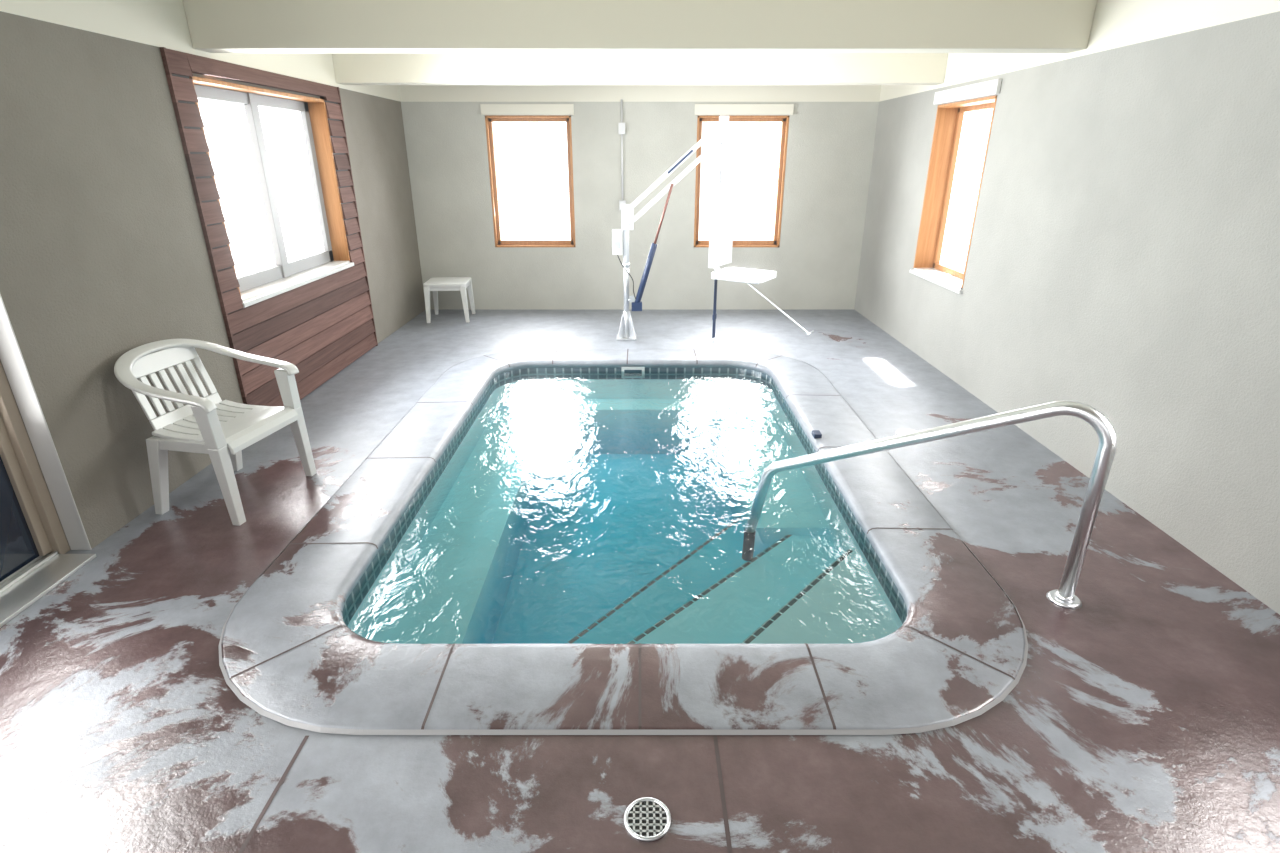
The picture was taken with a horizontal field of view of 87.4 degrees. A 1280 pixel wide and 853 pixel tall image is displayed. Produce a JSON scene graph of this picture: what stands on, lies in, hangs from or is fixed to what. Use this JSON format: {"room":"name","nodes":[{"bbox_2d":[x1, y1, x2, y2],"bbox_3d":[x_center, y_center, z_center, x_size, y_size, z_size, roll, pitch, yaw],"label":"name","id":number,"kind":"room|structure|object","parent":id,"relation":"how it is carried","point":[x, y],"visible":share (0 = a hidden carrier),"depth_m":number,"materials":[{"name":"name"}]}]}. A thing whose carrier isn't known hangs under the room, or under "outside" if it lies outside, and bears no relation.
{"room":"indoor pool room","nodes":[
{"label":"indoor pool room","id":0,"kind":"room"},
{"bbox_2d":[0,0,425,548],"bbox_3d":[-2.605,-0.868,2.750,0.250,2.850,10.150,0,22,0],"label":"wall","id":1,"kind":"structure","parent":0,"point":[104,256],"depth_m":3.16,"materials":[{"name":"paint"}]},
{"bbox_2d":[0,294,96,627],"bbox_3d":[-2.542,0.507,0.426,0.265,2.040,4.790,0,22,0],"label":"door","id":2,"kind":"structure","parent":1,"relation":"in","point":[34,545],"depth_m":2.81,"materials":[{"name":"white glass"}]},
{"bbox_2d":[189,76,353,307],"bbox_3d":[-2.552,-1.654,4.714,0.204,1.285,1.720,0,22,0],"label":"window","id":3,"kind":"structure","parent":1,"relation":"in","point":[271,156],"depth_m":4.78,"materials":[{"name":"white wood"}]},
{"bbox_2d":[159,47,377,405],"bbox_3d":[-2.484,-1.359,4.871,0.052,2.170,2.174,0,22,0],"label":"wall paneling","id":4,"kind":"structure","parent":0,"point":[320,327],"depth_m":4.59,"materials":[{"name":"brown wood"}]},
{"bbox_2d":[0,310,1279,852],"bbox_3d":[-0.150,0.921,3.392,6.460,0.952,10.800,0,22,0],"label":"deck","id":5,"kind":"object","parent":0,"point":[1143,716],"visible":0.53,"depth_m":2.10,"materials":[{"name":"concrete"}]},
{"bbox_2d":[114,339,316,525],"bbox_3d":[-2.146,-0.018,3.389,0.586,0.794,0.646,4,22,10],"label":"plastic chair","id":6,"kind":"object","parent":5,"relation":"on","point":[215,427],"visible":1,"depth_m":3.28,"materials":[{"name":"white plastic"}]},
{"bbox_2d":[423,277,475,322],"bbox_3d":[-2.060,-1.376,7.263,0.446,0.410,0.446,-2,22,-4],"label":"plastic table","id":7,"kind":"object","parent":5,"relation":"on","point":[435,284],"visible":1,"depth_m":7.09,"materials":[{"name":"white plastic"}]},
{"bbox_2d":[218,349,1027,734],"bbox_3d":[-0.060,0.125,4.095,3.098,0.090,4.398,0,22,0],"label":"pool coping","id":8,"kind":"object","parent":5,"relation":"on","point":[288,652],"visible":0.97,"depth_m":2.36,"materials":[{"name":"concrete"}]},
{"bbox_2d":[342,367,906,643],"bbox_3d":[-0.060,0.510,4.250,2.924,0.770,4.224,0,22,0],"label":"swimming pool","id":9,"kind":"object","parent":5,"relation":"in","point":[611,512],"visible":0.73,"depth_m":4.09,"materials":[{"name":"liquid"}]},
{"bbox_2d":[624,797,670,841],"bbox_3d":[0.020,1.050,1.794,0.128,0.010,0.128,0,22,0],"label":"drain","id":10,"kind":"object","parent":5,"relation":"on","point":[647,819],"visible":1,"depth_m":1.79,"materials":[{"name":"silver metal"}]},
{"bbox_2d":[612,116,813,339],"bbox_3d":[0.702,-1.744,6.092,1.899,1.970,0.610,7,23,18],"label":"lift","id":11,"kind":"object","parent":5,"relation":"on","point":[722,194],"visible":1,"depth_m":6.10,"materials":[{"name":"white metal"}]},
{"bbox_2d":[895,429,915,434],"bbox_3d":[1.720,0.045,4.278,0.170,0.011,0.170,0,22,0],"label":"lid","id":12,"kind":"object","parent":5,"relation":"on","point":[899,431],"visible":0.43,"depth_m":4.31,"materials":[{"name":"white plastic"}]},
{"bbox_2d":[742,400,1116,608],"bbox_3d":[1.163,0.326,3.011,1.512,1.191,0.124,17,28,36],"label":"handrail","id":13,"kind":"object","parent":5,"relation":"attached to","point":[1064,597],"visible":1,"depth_m":2.63,"materials":[{"name":"silver metal"}]},
{"bbox_2d":[399,85,880,309],"bbox_3d":[0.000,-2.716,7.323,5.460,2.850,0.285,0,22,0],"label":"wall","id":14,"kind":"structure","parent":0,"point":[832,128],"depth_m":7.29,"materials":[{"name":"paint"}]},
{"bbox_2d":[485,115,575,246],"bbox_3d":[-1.170,-2.644,7.291,0.900,1.340,0.108,0,22,0],"label":"window","id":15,"kind":"structure","parent":14,"relation":"in","point":[530,160],"depth_m":7.31,"materials":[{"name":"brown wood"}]},
{"bbox_2d":[618,99,625,209],"bbox_3d":[-0.190,-2.871,7.120,0.070,1.090,0.045,0,22,0],"label":"conduit","id":16,"kind":"object","parent":14,"relation":"attached to","point":[621,126],"visible":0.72,"depth_m":7.07,"materials":[{"name":"white plastic"}]},
{"bbox_2d":[694,115,788,246],"bbox_3d":[1.080,-2.644,7.291,0.960,1.340,0.108,0,22,0],"label":"window","id":17,"kind":"structure","parent":14,"relation":"in","point":[755,152],"depth_m":7.30,"materials":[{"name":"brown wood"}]},
{"bbox_2d":[183,0,1096,84],"bbox_3d":[0.000,-1.915,2.403,4.960,0.650,6.690,0,22,0],"label":"ceiling","id":18,"kind":"structure","parent":0,"point":[370,42],"depth_m":3.69,"materials":[{"name":"white paint"}]},
{"bbox_2d":[854,0,1279,614],"bbox_3d":[2.605,-0.868,2.750,0.250,2.850,10.150,0,22,0],"label":"wall","id":19,"kind":"structure","parent":0,"point":[1123,263],"depth_m":3.36,"materials":[{"name":"paint"}]},
{"bbox_2d":[909,79,1001,293],"bbox_3d":[2.572,-1.895,5.350,0.244,1.475,1.060,0,22,0],"label":"window","id":20,"kind":"structure","parent":19,"relation":"in","point":[962,129],"depth_m":5.61,"materials":[{"name":"brown wood"}]}
]}

